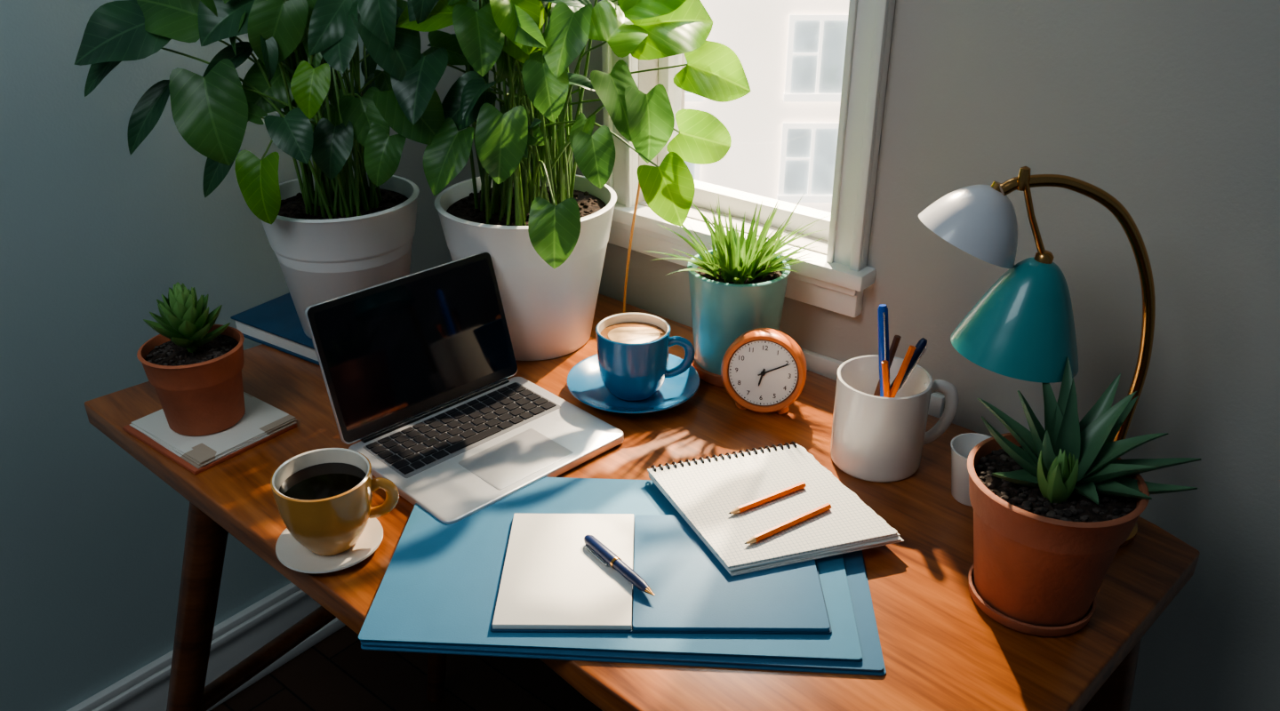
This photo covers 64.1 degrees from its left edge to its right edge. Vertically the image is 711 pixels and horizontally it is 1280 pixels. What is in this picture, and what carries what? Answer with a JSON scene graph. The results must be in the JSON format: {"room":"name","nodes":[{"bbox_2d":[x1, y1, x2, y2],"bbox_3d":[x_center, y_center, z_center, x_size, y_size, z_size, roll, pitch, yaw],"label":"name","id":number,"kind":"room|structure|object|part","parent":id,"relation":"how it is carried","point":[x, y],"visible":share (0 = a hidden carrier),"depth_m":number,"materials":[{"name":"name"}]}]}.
{"room":"home office","nodes":[
{"label":"home office","id":0,"kind":"room"},
{"bbox_2d":[0,0,381,710],"bbox_3d":[-1.233,-0.348,0.793,0.140,2.600,2.540,21,34,35],"label":"wall","id":1,"kind":"structure","parent":0,"point":[93,232],"depth_m":1.46,"materials":[{"name":"paint"}]},
{"bbox_2d":[66,582,345,710],"bbox_3d":[-1.204,0.793,1.264,0.033,0.140,2.426,21,34,35],"label":"baseboard","id":2,"kind":"structure","parent":1,"relation":"attached to","point":[236,638],"depth_m":1.78,"materials":[{"name":"paint"}]},
{"bbox_2d":[210,625,602,710],"bbox_3d":[0.158,1.362,0.355,3.770,0.050,2.540,21,34,35],"label":"floor","id":3,"kind":"structure","parent":0,"point":[335,674],"depth_m":1.82,"materials":[{"name":"brown wood"}]},
{"bbox_2d":[84,293,1199,710],"bbox_3d":[-0.077,0.475,1.220,1.120,0.754,0.784,22,34,36],"label":"desk","id":4,"kind":"object","parent":3,"relation":"on","point":[940,651],"visible":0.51,"depth_m":0.98,"materials":[{"name":"brown wood"}]},
{"bbox_3d":[-0.561,0.471,1.255,0.248,0.730,0.043,-1,27,-2],"label":"leg","id":5,"kind":"part","parent":4,"relation":"part of","materials":[{"name":"brown wood"}]},
{"bbox_2d":[123,392,296,474],"bbox_3d":[-0.486,0.078,1.158,0.148,0.010,0.128,20,33,33],"label":"booklet","id":6,"kind":"object","parent":4,"relation":"on","point":[261,421],"visible":0.73,"depth_m":1.13,"materials":[{"name":"white paper"}]},
{"bbox_2d":[136,281,245,436],"bbox_3d":[-0.490,-0.003,1.121,0.109,0.168,0.109,0,27,0],"label":"potted plant","id":7,"kind":"object","parent":6,"relation":"on","point":[195,364],"visible":1,"depth_m":1.10,"materials":[{"name":"green plant"}]},
{"bbox_3d":[-0.490,-0.019,1.113,0.012,0.037,0.011,0,27,0],"label":"stem","id":8,"kind":"part","parent":7,"relation":"part of","materials":[{"name":"green plant"}]},
{"bbox_2d":[230,292,319,366],"bbox_3d":[-0.421,-0.042,1.376,0.210,0.025,0.145,17,31,30],"label":"book","id":9,"kind":"object","parent":4,"relation":"on","point":[276,324],"visible":0.18,"depth_m":1.35,"materials":[{"name":"blue paper"}]},
{"bbox_2d":[74,0,445,338],"bbox_3d":[-0.420,-0.266,1.196,0.385,0.539,0.278,-15,31,-27],"label":"potted plant","id":10,"kind":"object","parent":9,"relation":"on","point":[335,231],"visible":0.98,"depth_m":1.15,"materials":[{"name":"green plant"}]},
{"bbox_3d":[-0.374,-0.120,1.306,0.198,0.178,0.198,0,27,0],"label":"pot","id":11,"kind":"part","parent":10,"relation":"part of","materials":[{"name":"white ceramic"}]},
{"bbox_2d":[275,517,383,573],"bbox_3d":[-0.292,0.177,0.964,0.098,0.010,0.098,0,27,0],"label":"saucer","id":12,"kind":"object","parent":4,"relation":"on","point":[292,555],"visible":0.59,"depth_m":0.95,"materials":[{"name":"beige ceramic"}]},
{"bbox_2d":[270,448,399,555],"bbox_3d":[-0.289,0.140,0.953,0.089,0.076,0.095,21,34,36],"label":"coffee cup","id":13,"kind":"object","parent":12,"relation":"on","point":[323,497],"visible":1,"depth_m":0.94,"materials":[{"name":"yellow ceramic"}]},
{"bbox_3d":[-0.240,0.133,0.954,0.030,0.044,0.008,-4,27,-7],"label":"handle","id":14,"kind":"part","parent":13,"relation":"part of","materials":[{"name":"yellow ceramic"}]},
{"bbox_3d":[-0.300,0.303,1.585,0.043,0.728,0.192,-23,35,-37],"label":"leg","id":15,"kind":"part","parent":4,"relation":"part of","materials":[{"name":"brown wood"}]},
{"bbox_2d":[304,251,623,524],"bbox_3d":[-0.182,0.023,1.096,0.238,0.163,0.238,-24,36,-39],"label":"laptop","id":16,"kind":"object","parent":4,"relation":"on","point":[416,368],"visible":0.95,"depth_m":1.12,"materials":[{"name":"metal"}]},
{"bbox_3d":[-0.249,-0.014,1.154,0.238,0.150,0.047,-24,36,-39],"label":"screen lid","id":17,"kind":"part","parent":16,"relation":"part of","materials":[{"name":"glass"}]},
{"bbox_2d":[390,0,751,360],"bbox_3d":[-0.095,-0.266,1.195,0.388,0.589,0.271,14,30,26],"label":"potted plant","id":18,"kind":"object","parent":4,"relation":"on","point":[545,231],"visible":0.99,"depth_m":1.15,"materials":[{"name":"green plant"}]},
{"bbox_3d":[-0.143,-0.113,1.330,0.228,0.194,0.228,0,27,0],"label":"pot","id":19,"kind":"part","parent":18,"relation":"part of","materials":[{"name":"white ceramic"}]},
{"bbox_2d":[360,550,886,676],"bbox_3d":[-0.009,0.193,0.938,0.430,0.005,0.243,2,27,4],"label":"folder","id":20,"kind":"object","parent":4,"relation":"on","point":[872,663],"visible":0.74,"depth_m":0.83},
{"bbox_2d":[358,477,862,661],"bbox_3d":[-0.020,0.185,0.943,0.414,0.004,0.246,1,27,3],"label":"folder","id":21,"kind":"object","parent":20,"relation":"on","point":[439,586],"visible":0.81,"depth_m":0.89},
{"bbox_2d":[490,513,831,634],"bbox_3d":[0.018,0.192,0.917,0.284,0.007,0.159,0,27,0],"label":"notebook","id":22,"kind":"object","parent":21,"relation":"on","point":[549,582],"visible":0.74,"depth_m":0.89,"materials":[{"name":"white paper"}]},
{"bbox_2d":[584,535,654,595],"bbox_3d":[-0.019,0.187,0.907,0.013,0.011,0.101,-19,33,-33],"label":"pen","id":23,"kind":"object","parent":22,"relation":"on","point":[598,548],"visible":1,"depth_m":0.91,"materials":[{"name":"blue metal"}]},
{"bbox_2d":[647,441,903,575],"bbox_3d":[0.125,0.143,0.997,0.196,0.014,0.180,-8,28,-15],"label":"spiral notepad","id":24,"kind":"object","parent":22,"relation":"on","point":[704,492],"visible":1,"depth_m":0.98,"materials":[{"name":"paper"}]},
{"bbox_2d":[728,481,806,513],"bbox_3d":[0.122,0.139,0.988,0.093,0.006,0.006,-16,31,-28],"label":"pencil","id":25,"kind":"object","parent":24,"relation":"on","point":[739,509],"visible":1,"depth_m":0.99,"materials":[{"name":"orange paint"}]},
{"bbox_2d":[744,503,831,543],"bbox_3d":[0.138,0.157,0.952,0.105,0.006,0.006,-17,32,-30],"label":"pencil","id":26,"kind":"object","parent":24,"relation":"on","point":[827,507],"visible":1,"depth_m":0.95,"materials":[{"name":"orange paint"}]},
{"bbox_2d":[566,353,700,413],"bbox_3d":[-0.008,0.036,1.229,0.160,0.019,0.160,0,27,0],"label":"saucer","id":27,"kind":"object","parent":4,"relation":"on","point":[584,382],"visible":0.66,"depth_m":1.22,"materials":[{"name":"blue ceramic"}]},
{"bbox_2d":[595,312,694,401],"bbox_3d":[-0.001,0.004,1.211,0.102,0.085,0.087,-14,30,-25],"label":"coffee cup","id":28,"kind":"object","parent":27,"relation":"on","point":[633,348],"visible":1,"depth_m":1.19,"materials":[{"name":"blue ceramic"}]},
{"bbox_3d":[0.046,0.003,1.198,0.035,0.056,0.007,4,27,7],"label":"handle","id":29,"kind":"part","parent":28,"relation":"part of","materials":[{"name":"blue ceramic"}]},
{"bbox_2d":[651,193,832,387],"bbox_3d":[0.116,-0.086,1.229,0.203,0.237,0.158,-10,29,-20],"label":"potted plant","id":30,"kind":"object","parent":4,"relation":"on","point":[739,286],"visible":0.89,"depth_m":1.20,"materials":[{"name":"green plant"}]},
{"bbox_3d":[0.118,-0.051,1.251,0.123,0.126,0.123,0,27,0],"label":"pot","id":31,"kind":"part","parent":30,"relation":"part of","materials":[{"name":"teal ceramic"}]},
{"bbox_2d":[720,328,806,414],"bbox_3d":[0.143,0.018,1.177,0.097,0.104,0.048,6,28,12],"label":"alarm clock","id":32,"kind":"object","parent":4,"relation":"on","point":[764,370],"visible":1,"depth_m":1.16,"materials":[{"name":"orange painted metal"},{"name":"white paper"},{"name":"black ink"}]},
{"bbox_2d":[830,354,958,482],"bbox_3d":[0.262,0.068,1.075,0.118,0.102,0.097,15,31,27],"label":"mug","id":33,"kind":"object","parent":4,"relation":"on","point":[876,439],"visible":0.98,"depth_m":1.05,"materials":[{"name":"white ceramic"}]},
{"bbox_2d":[877,304,889,397],"bbox_3d":[0.251,0.031,1.055,0.012,0.175,0.034,-23,35,-38],"label":"pen","id":34,"kind":"object","parent":33,"relation":"in","point":[884,352],"visible":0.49,"depth_m":1.03,"materials":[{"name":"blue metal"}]},
{"bbox_2d":[881,360,890,397],"bbox_3d":[0.257,0.057,1.062,0.033,0.123,0.007,-19,32,-32],"label":"pencil","id":35,"kind":"object","parent":33,"relation":"in","point":[884,364],"visible":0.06,"depth_m":1.04,"materials":[{"name":"orange paint"}]},
{"bbox_2d":[873,335,901,396],"bbox_3d":[0.251,0.041,1.075,0.032,0.139,0.007,2,27,4],"label":"pencil","id":36,"kind":"object","parent":33,"relation":"in","point":[894,345],"visible":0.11,"depth_m":1.05,"materials":[{"name":"brown wood"}]},
{"bbox_2d":[890,344,916,397],"bbox_3d":[0.258,0.051,1.059,0.041,0.135,0.007,-3,27,-6],"label":"pencil","id":37,"kind":"object","parent":33,"relation":"in","point":[911,349],"visible":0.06,"depth_m":1.04,"materials":[{"name":"orange paint"}]},
{"bbox_2d":[889,337,927,391],"bbox_3d":[0.260,0.045,1.070,0.066,0.137,0.009,-2,27,-3],"label":"pen","id":38,"kind":"object","parent":33,"relation":"in","point":[922,343],"visible":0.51,"depth_m":1.05,"materials":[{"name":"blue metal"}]},
{"bbox_3d":[0.316,0.060,1.082,0.040,0.080,0.009,-2,27,-4],"label":"handle","id":39,"kind":"part","parent":33,"relation":"part of","materials":[{"name":"white ceramic"}]},
{"bbox_2d":[950,432,991,506],"bbox_3d":[0.337,0.117,1.027,0.056,0.058,0.056,0,27,0],"label":"cup","id":40,"kind":"object","parent":4,"relation":"on","point":[962,445],"visible":0.49,"depth_m":1.02,"materials":[{"name":"white ceramic"}]},
{"bbox_2d":[918,166,1155,548],"bbox_3d":[0.361,0.002,0.921,0.240,0.360,0.128,0,27,0],"label":"desk lamp","id":41,"kind":"object","parent":4,"relation":"on","point":[1022,327],"visible":0.93,"depth_m":0.86,"materials":[{"name":"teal metal"}]},
{"bbox_3d":[0.293,-0.121,0.878,0.092,0.051,0.092,22,25,-11],"label":"lamp shade","id":42,"kind":"part","parent":41,"relation":"part of","materials":[{"name":"white metal"}]},
{"bbox_3d":[0.337,-0.042,0.889,0.111,0.089,0.111,6,27,-3],"label":"lamp shade","id":43,"kind":"part","parent":41,"relation":"part of","materials":[{"name":"teal metal"}]},
{"bbox_3d":[0.314,-0.145,0.836,0.010,0.020,0.010,0,27,0],"label":"knob","id":44,"kind":"part","parent":41,"relation":"part of","materials":[{"name":"gold metal"}]},
{"bbox_3d":[0.330,-0.110,0.853,0.038,0.080,0.006,-2,27,-4],"label":"rod","id":45,"kind":"part","parent":41,"relation":"part of","materials":[{"name":"gold metal"}]},
{"bbox_2d":[967,356,1200,636],"bbox_3d":[0.367,0.122,0.855,0.189,0.206,0.141,0,27,0],"label":"potted plant","id":46,"kind":"object","parent":4,"relation":"on","point":[1054,507],"visible":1,"depth_m":0.84,"materials":[{"name":"green plant"}]},
{"bbox_3d":[0.343,0.153,0.871,0.141,0.124,0.141,0,27,0],"label":"pot","id":47,"kind":"part","parent":46,"relation":"part of","materials":[{"name":"ceramic"}]},
{"bbox_3d":[0.459,0.562,1.077,0.112,0.724,0.043,0,27,0],"label":"leg","id":48,"kind":"part","parent":4,"relation":"part of","materials":[{"name":"brown wood"}]},
{"bbox_2d":[381,0,1279,710],"bbox_3d":[0.996,-0.222,0.546,3.630,2.600,0.101,21,34,35],"label":"wall","id":49,"kind":"structure","parent":0,"point":[1170,108],"depth_m":1.04,"materials":[{"name":"paint"}]},
{"bbox_2d":[600,0,895,317],"bbox_3d":[0.129,-0.634,1.106,0.424,1.165,0.104,21,34,35],"label":"window","id":50,"kind":"structure","parent":49,"relation":"in","point":[838,279],"depth_m":1.22,"materials":[{"name":"paint"}]},
{"bbox_2d":[623,182,640,312],"bbox_3d":[-0.012,-0.135,1.375,0.005,0.189,0.056,12,29,22],"label":"cord","id":51,"kind":"object","parent":50,"relation":"hanging from","point":[638,188],"visible":0.87,"depth_m":1.36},
{"bbox_3d":[0.122,-0.139,1.349,0.424,0.063,0.084,21,34,35],"label":"sill","id":52,"kind":"part","parent":50,"relation":"part of","materials":[{"name":"paint"}]},
{"bbox_3d":[0.152,-0.655,1.127,0.310,1.057,0.030,21,34,35],"label":"sash","id":53,"kind":"part","parent":50,"relation":"part of","materials":[{"name":"glass"}]},
{"bbox_2d":[800,348,944,418],"bbox_3d":[0.282,0.033,1.268,0.200,0.030,0.010,21,34,35],"label":"trim","id":54,"kind":"structure","parent":49,"relation":"attached to","point":[819,364],"depth_m":1.29,"materials":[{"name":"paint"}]},
{"label":"outside","id":55,"kind":"structure","parent":0,"visible":0},
{"bbox_2d":[683,0,849,212],"bbox_3d":[1.000,-1.861,11.913,16.000,9.200,3.080,0,27,0],"label":"building","id":56,"kind":"structure","parent":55,"point":[783,132],"depth_m":9.96,"materials":[{"name":"white concrete"}]},
{"bbox_3d":[0.290,-2.829,9.737,0.640,0.800,0.080,0,27,0],"label":"frame","id":57,"kind":"part","parent":56,"relation":"part of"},
{"bbox_3d":[0.290,-1.920,10.200,0.640,0.800,0.080,0,27,0],"label":"frame","id":58,"kind":"part","parent":56,"relation":"part of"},
{"bbox_3d":[1.710,-1.920,10.200,0.640,0.800,0.080,0,27,0],"label":"frame","id":59,"kind":"part","parent":56,"relation":"part of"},
{"bbox_3d":[1.710,-2.829,9.737,0.640,0.800,0.080,0,27,0],"label":"frame","id":60,"kind":"part","parent":56,"relation":"part of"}
]}

